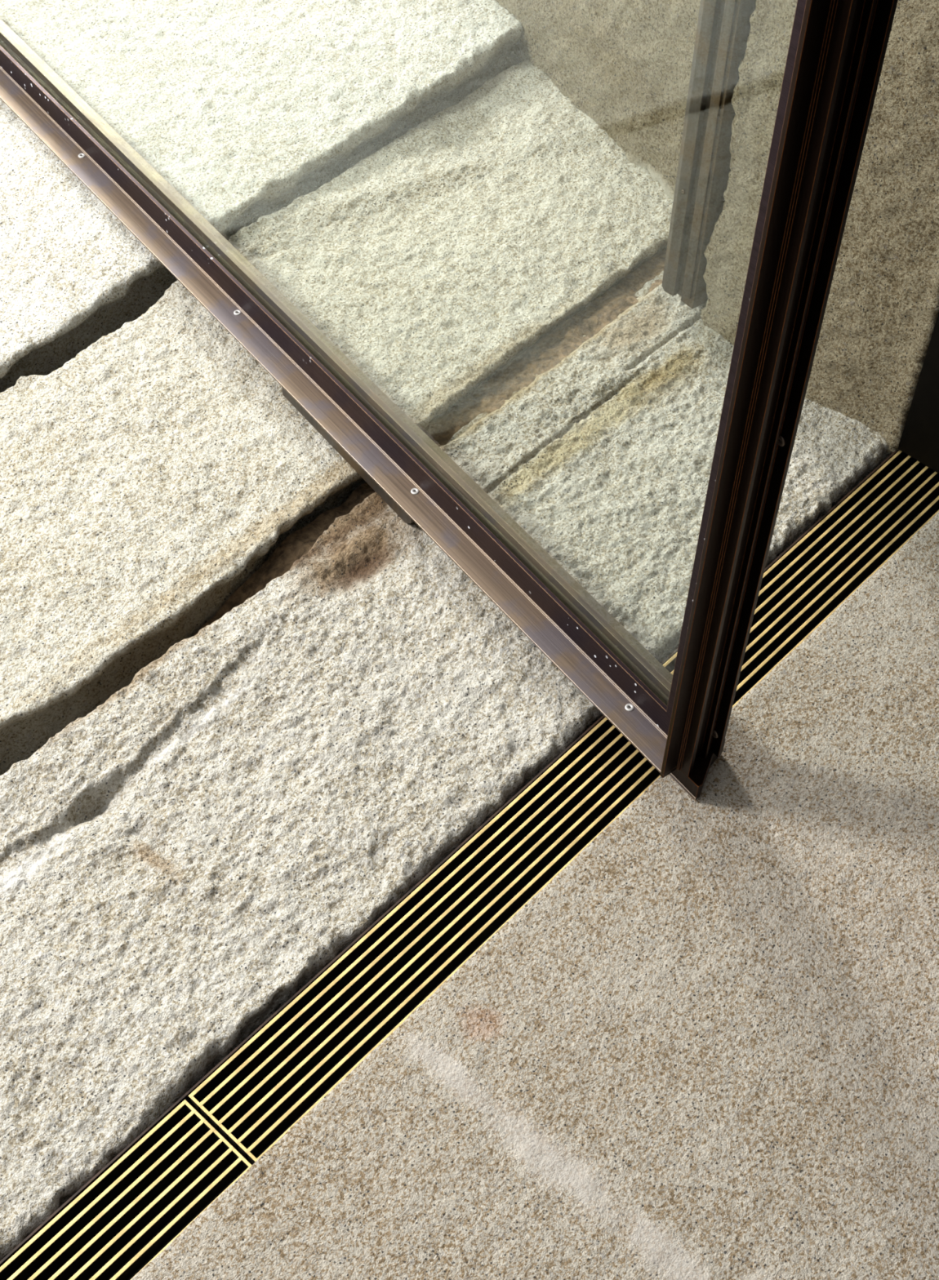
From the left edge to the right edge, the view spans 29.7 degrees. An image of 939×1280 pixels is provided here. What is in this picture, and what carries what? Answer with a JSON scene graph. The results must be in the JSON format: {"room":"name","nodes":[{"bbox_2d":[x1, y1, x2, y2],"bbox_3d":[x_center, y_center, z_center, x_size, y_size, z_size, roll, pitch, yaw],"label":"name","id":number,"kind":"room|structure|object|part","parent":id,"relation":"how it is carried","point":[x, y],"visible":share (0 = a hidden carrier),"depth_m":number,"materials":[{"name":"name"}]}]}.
{"room":"building entrance","nodes":[
{"label":"building entrance","id":0,"kind":"room"},
{"bbox_2d":[510,52,522,65],"bbox_3d":[-0.315,-0.517,2.662,5.200,0.060,3.800,37,60,24],"label":"ground","id":1,"kind":"structure","parent":0,"point":[515,60],"depth_m":3.00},
{"bbox_2d":[0,0,523,392],"bbox_3d":[-1.000,-0.522,2.401,1.121,0.293,2.632,37,60,24],"label":"granite slab","id":2,"kind":"object","parent":1,"relation":"on","point":[246,108],"visible":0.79,"depth_m":2.43,"materials":[{"name":"white stone"}]},
{"bbox_2d":[0,58,673,775],"bbox_3d":[-0.555,-0.005,2.030,0.444,0.241,2.315,37,60,24],"label":"granite slab","id":3,"kind":"object","parent":1,"relation":"on","point":[145,478],"visible":0.82,"depth_m":2.14,"materials":[{"name":"white stone"}]},
{"bbox_2d":[193,248,666,635],"bbox_3d":[-0.053,-0.180,2.162,0.060,0.182,0.996,37,60,24],"label":"soil","id":4,"kind":"object","parent":1,"relation":"on","point":[549,350],"visible":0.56,"depth_m":2.17,"materials":[{"name":"brown soil"}]},
{"bbox_2d":[0,271,890,1261],"bbox_3d":[-0.183,0.177,1.895,0.423,0.240,1.893,37,60,24],"label":"granite slab","id":5,"kind":"object","parent":1,"relation":"on","point":[182,858],"visible":0.69,"depth_m":1.81,"materials":[{"name":"white stone"}]},
{"bbox_2d":[661,0,755,308],"bbox_3d":[0.312,-1.127,1.371,0.058,2.200,0.095,37,60,24],"label":"door frame post","id":6,"kind":"object","parent":5,"relation":"on","point":[723,26],"visible":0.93,"depth_m":2.03,"materials":[{"name":"grey metal"}]},
{"bbox_2d":[130,511,938,1279],"bbox_3d":[0.528,0.541,1.568,1.117,0.126,2.245,37,60,24],"label":"floor","id":7,"kind":"structure","parent":0,"point":[706,1047],"depth_m":1.61,"materials":[{"name":"stone"}]},
{"bbox_2d":[0,1099,252,1279],"bbox_3d":[-0.425,0.612,1.433,0.091,0.022,0.598,37,60,24],"label":"drain grate","id":8,"kind":"object","parent":7,"relation":"in","point":[193,1117],"visible":0.92,"depth_m":1.53,"materials":[{"name":"gold metal"}]},
{"bbox_2d":[0,0,897,800],"bbox_3d":[-0.284,-1.081,1.371,0.084,2.148,1.809,-31,59,-23],"label":"door","id":9,"kind":"structure","parent":7,"relation":"on","point":[678,722],"depth_m":1.78,"materials":[{"name":"brown metal"}]},
{"bbox_3d":[-0.294,-0.468,2.203,0.035,0.028,1.780,-30,59,-23],"label":"rail","id":10,"kind":"part","parent":9,"relation":"part of","materials":[{"name":"brown metal"}]},
{"bbox_3d":[-0.327,-0.444,2.192,0.048,0.015,1.780,-30,59,-23],"label":"rail","id":11,"kind":"part","parent":9,"relation":"part of","materials":[{"name":"brown metal"}]},
{"bbox_3d":[-0.143,-0.218,2.045,0.004,0.030,0.261,-30,59,-23],"label":"drop plate","id":12,"kind":"part","parent":9,"relation":"part of","materials":[{"name":"brown metal"}]},
{"bbox_3d":[0.214,0.146,1.784,0.002,0.005,0.041,-30,59,-23],"label":"foot plate","id":13,"kind":"part","parent":9,"relation":"part of","materials":[{"name":"brown metal"}]},
{"bbox_2d":[47,466,938,1279],"bbox_3d":[0.071,0.255,1.844,0.106,0.010,2.200,37,60,24],"label":"channel","id":14,"kind":"object","parent":7,"relation":"in","point":[935,512],"depth_m":1.79,"materials":[{"name":"black metal"}]},
{"bbox_2d":[0,449,916,1279],"bbox_3d":[0.037,0.194,1.821,0.002,0.099,2.200,37,60,24],"label":"drain channel edge","id":15,"kind":"structure","parent":14,"relation":"on","point":[185,1096],"depth_m":1.68,"materials":[{"name":"metal"}]},
{"bbox_2d":[188,450,938,1164],"bbox_3d":[0.272,0.031,1.902,0.091,0.022,1.438,37,60,24],"label":"drain grate","id":16,"kind":"object","parent":7,"relation":"in","point":[203,1108],"visible":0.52,"depth_m":1.74,"materials":[{"name":"gold metal"}]},
{"bbox_2d":[494,0,938,453],"bbox_3d":[0.250,-1.783,1.748,0.813,2.462,2.023,-28,58,-21],"label":"wall","id":17,"kind":"structure","parent":0,"point":[626,64],"depth_m":2.03,"materials":[{"name":"stone"}]},
{"bbox_2d":[897,312,938,473],"bbox_3d":[0.749,-0.968,1.149,0.306,2.396,0.322,37,60,24],"label":"trim","id":18,"kind":"structure","parent":17,"relation":"attached to","point":[919,439],"depth_m":2.02,"materials":[{"name":"metal"}]}
]}

